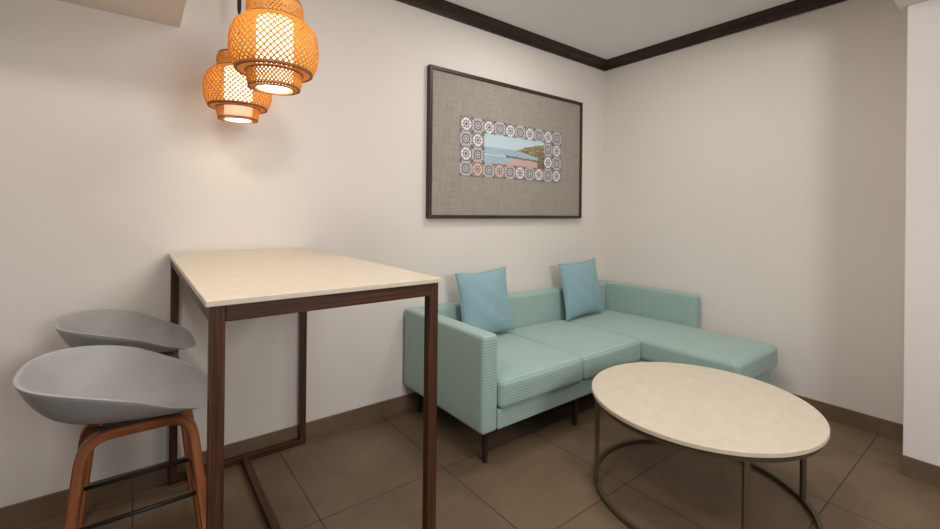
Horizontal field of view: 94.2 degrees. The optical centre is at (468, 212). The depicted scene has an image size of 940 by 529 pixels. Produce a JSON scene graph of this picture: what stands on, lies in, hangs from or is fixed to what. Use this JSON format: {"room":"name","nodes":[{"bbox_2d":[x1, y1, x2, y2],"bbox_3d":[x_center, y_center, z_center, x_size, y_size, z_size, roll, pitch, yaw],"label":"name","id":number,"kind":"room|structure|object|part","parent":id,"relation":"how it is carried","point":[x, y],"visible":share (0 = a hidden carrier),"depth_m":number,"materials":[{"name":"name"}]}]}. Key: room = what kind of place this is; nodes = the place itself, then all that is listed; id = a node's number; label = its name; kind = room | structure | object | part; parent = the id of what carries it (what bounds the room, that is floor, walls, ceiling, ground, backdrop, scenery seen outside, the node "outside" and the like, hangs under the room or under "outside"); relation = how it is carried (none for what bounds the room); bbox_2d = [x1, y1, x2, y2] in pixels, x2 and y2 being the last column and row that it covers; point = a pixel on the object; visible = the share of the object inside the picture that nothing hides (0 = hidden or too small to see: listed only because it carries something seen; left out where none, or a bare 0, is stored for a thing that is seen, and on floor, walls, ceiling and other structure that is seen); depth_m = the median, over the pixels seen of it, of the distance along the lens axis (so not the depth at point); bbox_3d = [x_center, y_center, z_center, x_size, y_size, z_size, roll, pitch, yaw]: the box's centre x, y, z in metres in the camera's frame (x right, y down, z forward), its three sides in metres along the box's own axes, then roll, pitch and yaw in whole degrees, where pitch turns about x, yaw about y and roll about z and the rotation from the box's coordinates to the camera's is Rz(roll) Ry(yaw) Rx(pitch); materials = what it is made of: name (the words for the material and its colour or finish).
{"room":"living room","nodes":[
{"label":"living room","id":0,"kind":"room"},
{"bbox_2d":[0,0,604,507],"bbox_3d":[-1.322,-0.114,2.201,6.750,2.700,0.250,1,0,-37],"label":"wall","id":1,"kind":"structure","parent":0,"point":[115,160],"depth_m":2.15,"materials":[{"name":"white paint"}]},
{"bbox_2d":[59,0,186,26],"bbox_3d":[-2.436,-1.137,0.790,3.248,0.538,0.620,1,0,-37],"label":"trim","id":2,"kind":"structure","parent":1,"relation":"attached to","point":[169,12],"depth_m":1.83,"materials":[{"name":"white paint"}]},
{"bbox_2d":[0,392,423,528],"bbox_3d":[-1.356,1.189,2.021,6.500,0.093,0.012,1,0,-37],"label":"baseboard","id":3,"kind":"structure","parent":1,"relation":"attached to","point":[20,514],"depth_m":1.99,"materials":[{"name":"brown tile"}]},
{"bbox_2d":[396,0,606,70],"bbox_3d":[-0.022,-1.343,2.988,3.250,0.074,0.068,1,0,-37],"label":"trim","id":4,"kind":"structure","parent":1,"relation":"attached to","point":[444,8],"depth_m":3.20,"materials":[{"name":"brown wood"}]},
{"bbox_2d":[426,64,582,217],"bbox_3d":[0.350,-0.452,3.299,1.550,0.995,0.037,1,0,-37],"label":"framed picture","id":5,"kind":"object","parent":1,"relation":"attached to","point":[495,149],"visible":1,"depth_m":3.19,"materials":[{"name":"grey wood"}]},
{"bbox_2d":[460,115,560,182],"bbox_3d":[0.349,-0.453,3.288,1.032,0.409,0.002,1,0,-37],"label":"print","id":6,"kind":"object","parent":5,"relation":"attached to","point":[491,149],"depth_m":3.24},
{"bbox_2d":[484,133,543,168],"bbox_3d":[0.355,-0.455,3.291,0.616,0.209,0.001,1,0,-37],"label":"print","id":7,"kind":"object","parent":5,"relation":"attached to","point":[502,150],"depth_m":3.27},
{"bbox_2d":[15,393,939,528],"bbox_3d":[0.336,1.304,0.019,6.750,0.100,5.750,1,0,-37],"label":"floor","id":8,"kind":"structure","parent":0,"point":[537,473],"depth_m":2.00,"materials":[{"name":"brown tile"}]},
{"bbox_2d":[13,345,206,528],"bbox_3d":[-0.936,0.817,1.207,0.448,0.846,0.510,1,0,-37],"label":"bar stool","id":9,"kind":"object","parent":8,"relation":"on","point":[127,390],"visible":0.98,"depth_m":1.19,"materials":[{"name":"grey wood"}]},
{"bbox_2d":[54,309,196,527],"bbox_3d":[-1.295,0.813,1.688,0.448,0.846,0.510,1,0,-37],"label":"bar stool","id":10,"kind":"object","parent":8,"relation":"on","point":[99,326],"visible":0.62,"depth_m":1.72,"materials":[{"name":"grey plastic"}]},
{"bbox_2d":[168,248,441,528],"bbox_3d":[-0.732,0.717,1.662,0.622,1.050,1.308,1,0,-37],"label":"bar table","id":11,"kind":"object","parent":8,"relation":"on","point":[234,285],"visible":0.99,"depth_m":1.32,"materials":[{"name":"beige stone"}]},
{"bbox_3d":[-1.346,0.720,1.993,0.031,1.032,0.031,1,0,-37],"label":"leg","id":12,"kind":"part","parent":11,"relation":"part of","materials":[{"name":"brown wood"}]},
{"bbox_3d":[-0.956,0.225,1.491,0.031,0.036,1.234,1,0,-37],"label":"rail","id":13,"kind":"part","parent":11,"relation":"part of","materials":[{"name":"brown wood"}]},
{"bbox_3d":[-0.576,0.728,0.989,0.031,1.032,0.031,1,0,-37],"label":"leg","id":14,"kind":"part","parent":11,"relation":"part of","materials":[{"name":"brown wood"}]},
{"bbox_3d":[-1.123,1.223,2.168,0.544,0.031,0.031,1,0,-37],"label":"floor rail","id":15,"kind":"part","parent":11,"relation":"part of","materials":[{"name":"brown wood"}]},
{"bbox_3d":[-0.890,0.724,2.343,0.031,1.032,0.031,1,0,-37],"label":"leg","id":16,"kind":"part","parent":11,"relation":"part of","materials":[{"name":"brown wood"}]},
{"bbox_3d":[-0.343,0.232,1.164,0.544,0.036,0.031,1,0,-37],"label":"rail","id":17,"kind":"part","parent":11,"relation":"part of","materials":[{"name":"brown wood"}]},
{"bbox_3d":[-0.120,0.733,1.339,0.031,1.032,0.031,1,0,-37],"label":"leg","id":18,"kind":"part","parent":11,"relation":"part of","materials":[{"name":"brown wood"}]},
{"bbox_2d":[404,280,777,462],"bbox_3d":[0.830,0.933,2.801,2.064,0.652,1.408,1,0,-37],"label":"sofa","id":19,"kind":"object","parent":8,"relation":"on","point":[488,381],"visible":0.86,"depth_m":2.65,"materials":[{"name":"fabric"}]},
{"bbox_3d":[-0.307,1.163,2.725,0.026,0.168,0.026,1,0,-37],"label":"leg","id":20,"kind":"part","parent":19,"relation":"part of","materials":[{"name":"metal"}]},
{"bbox_3d":[-0.130,0.842,2.450,0.107,0.487,0.782,1,0,-37],"label":"armrest","id":21,"kind":"part","parent":19,"relation":"part of","materials":[{"name":"fabric"}]},
{"bbox_2d":[455,266,512,332],"bbox_3d":[0.111,0.601,2.900,0.452,0.452,0.152,1,0,-45],"label":"throw pillow","id":22,"kind":"object","parent":19,"relation":"on","point":[484,301],"visible":0.91,"depth_m":2.84,"materials":[{"name":"blue fabric"}]},
{"bbox_3d":[0.080,1.167,2.187,0.026,0.168,0.026,1,0,-37],"label":"leg","id":23,"kind":"part","parent":19,"relation":"part of","materials":[{"name":"metal"}]},
{"bbox_3d":[0.442,0.850,3.319,1.863,0.484,0.106,1,0,-37],"label":"backrest","id":24,"kind":"part","parent":19,"relation":"part of","materials":[{"name":"fabric"}]},
{"bbox_2d":[494,332,581,408],"bbox_3d":[0.204,0.910,2.626,0.643,0.177,0.711,1,0,-37],"label":"seat cushion","id":25,"kind":"object","parent":19,"relation":"on","point":[530,371],"depth_m":2.41,"materials":[{"name":"fabric"}]},
{"bbox_2d":[506,320,639,379],"bbox_3d":[0.701,0.916,3.008,0.610,0.176,0.711,1,0,-37],"label":"seat cushion","id":26,"kind":"object","parent":19,"relation":"on","point":[599,349],"depth_m":2.86,"materials":[{"name":"fabric"}]},
{"bbox_3d":[0.626,1.173,2.585,0.026,0.168,0.026,1,0,-37],"label":"leg","id":27,"kind":"part","parent":19,"relation":"part of","materials":[{"name":"metal"}]},
{"bbox_2d":[558,258,602,320],"bbox_3d":[0.906,0.610,3.509,0.466,0.458,0.146,1,0,-36],"label":"throw pillow","id":28,"kind":"object","parent":19,"relation":"on","point":[580,284],"visible":1,"depth_m":3.44,"materials":[{"name":"blue fabric"}]},
{"bbox_3d":[1.453,0.858,3.611,0.088,0.489,0.867,1,0,-37],"label":"armrest","id":29,"kind":"part","parent":19,"relation":"part of","materials":[{"name":"fabric"}]},
{"bbox_2d":[564,310,777,378],"bbox_3d":[1.368,0.923,3.147,0.617,0.179,1.301,1,0,-37],"label":"cushion","id":30,"kind":"object","parent":19,"relation":"on","point":[662,338],"depth_m":2.85,"materials":[{"name":"fabric"}]},
{"bbox_2d":[592,362,829,528],"bbox_3d":[1.025,1.044,1.959,0.916,0.434,0.916,1,0,-37],"label":"coffee table","id":31,"kind":"object","parent":8,"relation":"on","point":[706,411],"visible":1,"depth_m":1.82,"materials":[{"name":"beige stone"}]},
{"bbox_3d":[0.593,1.050,2.016,0.018,0.372,0.020,1,0,8],"label":"leg","id":32,"kind":"part","parent":31,"relation":"part of","materials":[{"name":"brown metal"}]},
{"bbox_3d":[0.968,1.054,1.527,0.020,0.372,0.018,1,0,8],"label":"leg","id":33,"kind":"part","parent":31,"relation":"part of","materials":[{"name":"brown metal"}]},
{"bbox_3d":[1.457,1.060,1.902,0.018,0.372,0.020,1,0,8],"label":"leg","id":34,"kind":"part","parent":31,"relation":"part of","materials":[{"name":"brown metal"}]},
{"bbox_2d":[446,0,793,59],"bbox_3d":[0.342,-1.411,-0.156,6.500,0.070,5.500,1,0,-37],"label":"ceiling","id":35,"kind":"structure","parent":0,"point":[606,29],"depth_m":3.06,"materials":[{"name":"paint"}]},
{"bbox_2d":[202,0,271,123],"bbox_3d":[-1.030,-0.900,1.959,0.275,0.982,0.275,1,0,-6],"label":"pendant lamp","id":36,"kind":"object","parent":35,"relation":"hanging from","point":[236,97],"visible":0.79,"depth_m":1.88,"materials":[{"name":"orange wicker"}]},
{"bbox_3d":[-1.034,-0.556,1.959,0.276,0.293,0.276,1,0,-37],"label":"lamp shade","id":37,"kind":"part","parent":36,"relation":"part of","materials":[{"name":"orange wicker"}]},
{"bbox_2d":[224,66,251,117],"bbox_3d":[-1.034,-0.530,1.959,0.112,0.226,0.112,1,0,-37],"label":"diffuser","id":38,"kind":"object","parent":36,"relation":"attached to","point":[227,113],"depth_m":1.91,"materials":[{"name":"beige paper"}]},
{"bbox_3d":[-1.028,-1.051,1.959,0.017,0.640,0.017,1,0,-37],"label":"cord","id":39,"kind":"part","parent":36,"relation":"part of","materials":[{"name":"black plastic"}]},
{"bbox_2d":[228,0,318,95],"bbox_3d":[-0.640,-0.896,1.451,0.275,0.982,0.275,1,0,-6],"label":"pendant lamp","id":40,"kind":"object","parent":35,"relation":"hanging from","point":[275,68],"visible":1,"depth_m":1.38,"materials":[{"name":"orange wicker"}]},
{"bbox_2d":[256,13,292,91],"bbox_3d":[-0.644,-0.526,1.451,0.112,0.226,0.112,1,0,-37],"label":"diffuser","id":41,"kind":"object","parent":40,"relation":"attached to","point":[262,83],"depth_m":1.40,"materials":[{"name":"beige paper"}]},
{"bbox_2d":[602,0,906,423],"bbox_3d":[3.006,-0.068,1.898,0.250,2.700,5.500,1,0,-37],"label":"wall","id":42,"kind":"structure","parent":0,"point":[758,173],"depth_m":2.88,"materials":[{"name":"white paint"}]},
{"bbox_2d":[605,0,846,70],"bbox_3d":[1.827,-1.324,3.191,0.068,0.074,1.998,1,0,-37],"label":"trim","id":43,"kind":"structure","parent":42,"relation":"attached to","point":[796,7],"depth_m":3.16,"materials":[{"name":"brown wood"}]},
{"bbox_2d":[791,393,902,441],"bbox_3d":[1.837,1.223,3.189,0.012,0.093,2.021,1,0,-37],"label":"baseboard","id":44,"kind":"structure","parent":42,"relation":"attached to","point":[873,424],"depth_m":2.58,"materials":[{"name":"brown tile"}]},
{"bbox_2d":[893,0,927,19],"bbox_3d":[2.773,-1.176,0.450,1.900,0.349,3.500,1,0,-37],"label":"trim","id":45,"kind":"structure","parent":42,"relation":"attached to","point":[902,5],"depth_m":2.11,"materials":[{"name":"white paint"}]},
{"bbox_2d":[903,0,939,465],"bbox_3d":[3.351,0.145,0.884,0.433,2.280,3.467,1,0,-37],"label":"wall","id":46,"kind":"structure","parent":0,"point":[921,386],"depth_m":2.08,"materials":[{"name":"white paint"}]},
{"bbox_2d":[901,454,939,486],"bbox_3d":[3.162,1.237,0.750,0.012,0.093,3.472,1,0,-37],"label":"baseboard","id":47,"kind":"structure","parent":46,"relation":"attached to","point":[911,467],"depth_m":2.07,"materials":[{"name":"brown tile"}]}
]}

